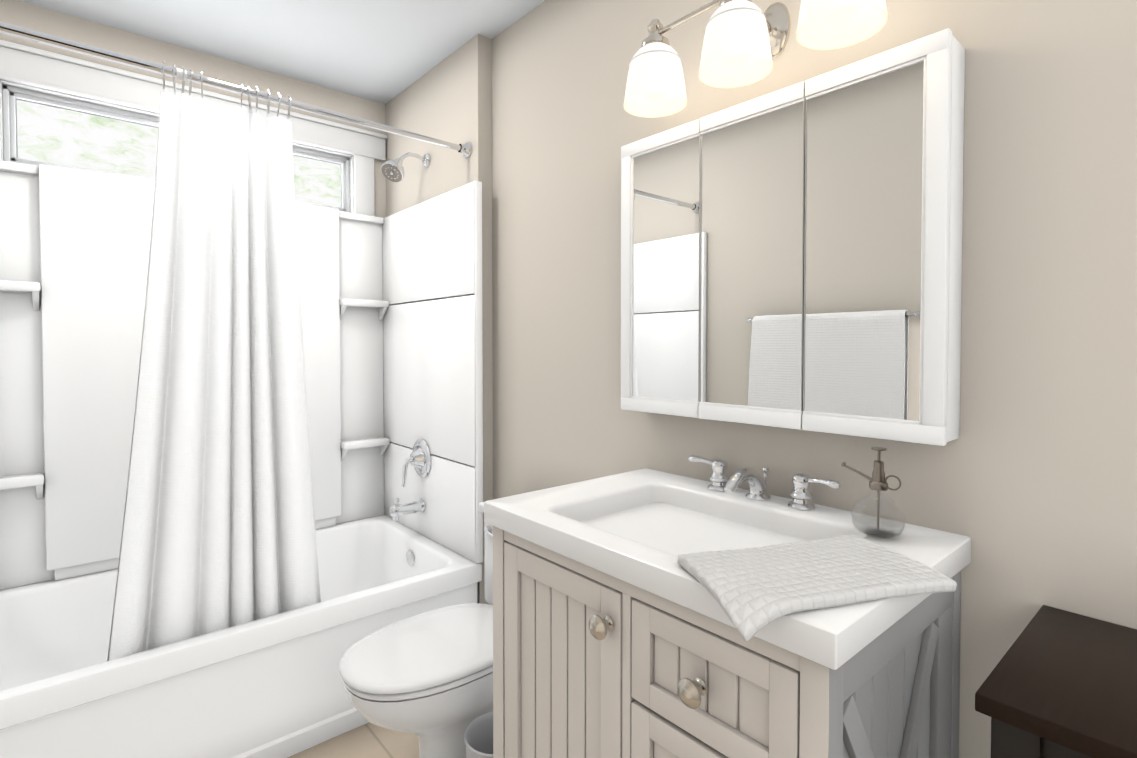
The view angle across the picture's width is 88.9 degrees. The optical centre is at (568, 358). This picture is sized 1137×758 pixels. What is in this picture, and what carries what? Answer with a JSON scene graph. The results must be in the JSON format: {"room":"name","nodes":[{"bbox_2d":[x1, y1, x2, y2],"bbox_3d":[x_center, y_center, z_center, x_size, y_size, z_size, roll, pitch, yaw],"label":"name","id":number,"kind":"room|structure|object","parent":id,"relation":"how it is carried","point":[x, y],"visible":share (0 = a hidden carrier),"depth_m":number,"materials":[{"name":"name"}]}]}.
{"room":"bathroom","nodes":[
{"label":"bathroom","id":0,"kind":"room"},
{"bbox_2d":[0,0,385,217],"bbox_3d":[-1.486,-0.016,2.434,1.817,2.440,0.120,-1,2,-41],"label":"wall","id":1,"kind":"structure","parent":0,"point":[53,23],"depth_m":2.31,"materials":[{"name":"paint"}]},
{"bbox_2d":[0,40,387,224],"bbox_3d":[-1.474,-0.856,2.372,1.487,0.438,0.115,-1,2,-41],"label":"window","id":2,"kind":"structure","parent":1,"relation":"in","point":[38,76],"depth_m":2.18,"materials":[{"name":"white paint"}]},
{"bbox_2d":[18,0,544,103],"bbox_3d":[-0.179,-1.264,0.891,1.817,0.120,4.125,-1,2,-41],"label":"ceiling","id":3,"kind":"structure","parent":0,"point":[383,51],"depth_m":2.17,"materials":[{"name":"white paint"}]},
{"bbox_2d":[287,722,418,757],"bbox_3d":[-0.179,1.295,0.945,1.817,0.120,4.125,-1,2,-41],"label":"floor","id":4,"kind":"structure","parent":0,"point":[368,740],"depth_m":1.82,"materials":[{"name":"tile"}]},
{"bbox_2d":[0,160,482,757],"bbox_3d":[-1.183,0.273,2.041,1.512,1.879,0.878,-1,2,-41],"label":"bathtub","id":5,"kind":"object","parent":4,"relation":"on","point":[388,382],"visible":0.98,"depth_m":2.07,"materials":[{"name":"white plastic"}]},
{"bbox_2d":[339,502,492,757],"bbox_3d":[-0.305,0.858,1.724,0.722,0.722,0.410,-1,2,-41],"label":"toilet","id":6,"kind":"object","parent":4,"relation":"on","point":[426,678],"visible":0.48,"depth_m":1.55,"materials":[{"name":"white ceramic"}]},
{"bbox_2d":[464,712,492,757],"bbox_3d":[-0.184,1.096,1.508,0.174,0.255,0.174,-1,2,-41],"label":"waste bin","id":7,"kind":"object","parent":4,"relation":"on","point":[478,736],"visible":0.54,"depth_m":1.56,"materials":[{"name":"silver metal"}]},
{"bbox_2d":[484,455,970,757],"bbox_3d":[0.265,0.739,1.189,0.568,0.983,0.796,-1,2,-41],"label":"bathroom vanity","id":8,"kind":"object","parent":4,"relation":"on","point":[616,634],"visible":0.92,"depth_m":1.01,"materials":[{"name":"grey paint"}]},
{"bbox_2d":[677,534,956,640],"bbox_3d":[0.362,0.333,0.877,0.362,0.042,0.205,0,1,-17],"label":"hand towel","id":9,"kind":"object","parent":8,"relation":"on","point":[753,591],"visible":1,"depth_m":0.83,"materials":[{"name":"white fabric"}]},
{"bbox_2d":[841,447,906,539],"bbox_3d":[0.567,0.245,1.079,0.092,0.162,0.112,-1,2,-41],"label":"spray bottle","id":10,"kind":"object","parent":8,"relation":"on","point":[878,482],"visible":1,"depth_m":1.06,"materials":[{"name":"clear glass"}]},
{"bbox_2d":[975,605,1136,757],"bbox_3d":[1.007,0.837,0.465,0.386,0.817,1.064,-1,2,-41],"label":"side table","id":11,"kind":"object","parent":4,"relation":"on","point":[1059,683],"visible":1,"depth_m":0.73,"materials":[{"name":"brown wood"}]},
{"bbox_2d":[385,0,1136,757],"bbox_3d":[0.440,0.004,1.452,0.182,2.440,3.885,-1,2,-41],"label":"wall","id":12,"kind":"structure","parent":0,"point":[1025,482],"depth_m":1.08,"materials":[{"name":"paint"}]},
{"bbox_2d":[0,22,471,157],"bbox_3d":[-0.956,-0.802,1.755,1.512,0.064,0.094,-1,2,-41],"label":"shower rod","id":13,"kind":"object","parent":12,"relation":"attached to","point":[465,149],"visible":1,"depth_m":1.65,"materials":[{"name":"silver metal"}]},
{"bbox_2d":[107,62,320,660],"bbox_3d":[-1.028,0.029,1.728,0.575,1.710,0.089,-1,2,-41],"label":"shower curtain","id":14,"kind":"object","parent":13,"relation":"hanging from","point":[218,530],"visible":0.98,"depth_m":1.72,"materials":[{"name":"fabric"}]},
{"bbox_2d":[381,152,429,181],"bbox_3d":[-0.680,-0.811,2.432,0.210,0.150,0.098,-1,2,-41],"label":"shower head","id":15,"kind":"object","parent":12,"relation":"attached to","point":[392,170],"visible":1,"depth_m":2.40},
{"bbox_2d":[390,439,430,520],"bbox_3d":[-0.690,0.515,2.476,0.143,0.332,0.168,-1,2,-41],"label":"tub faucet","id":16,"kind":"object","parent":12,"relation":"attached to","point":[419,459],"visible":1,"depth_m":2.47,"materials":[{"name":"silver metal"}]},
{"bbox_2d":[624,0,887,117],"bbox_3d":[0.389,-0.717,1.268,0.237,0.207,0.601,-1,2,-41],"label":"sconce","id":17,"kind":"object","parent":12,"relation":"attached to","point":[745,42],"visible":1,"depth_m":1.23,"materials":[{"name":"white glass"}]},
{"bbox_2d":[621,28,964,445],"bbox_3d":[0.435,-0.216,1.335,0.093,0.733,0.785,-1,2,-41],"label":"medicine cabinet mirror","id":18,"kind":"object","parent":12,"relation":"attached to","point":[791,256],"visible":1,"depth_m":1.20,"materials":[{"name":"white mirror"}]},
{"label":"outside","id":19,"kind":"structure","parent":0,"visible":0},
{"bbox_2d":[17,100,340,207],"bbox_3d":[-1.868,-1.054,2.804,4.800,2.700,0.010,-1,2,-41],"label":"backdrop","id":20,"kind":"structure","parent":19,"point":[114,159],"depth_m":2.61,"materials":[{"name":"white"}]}
]}

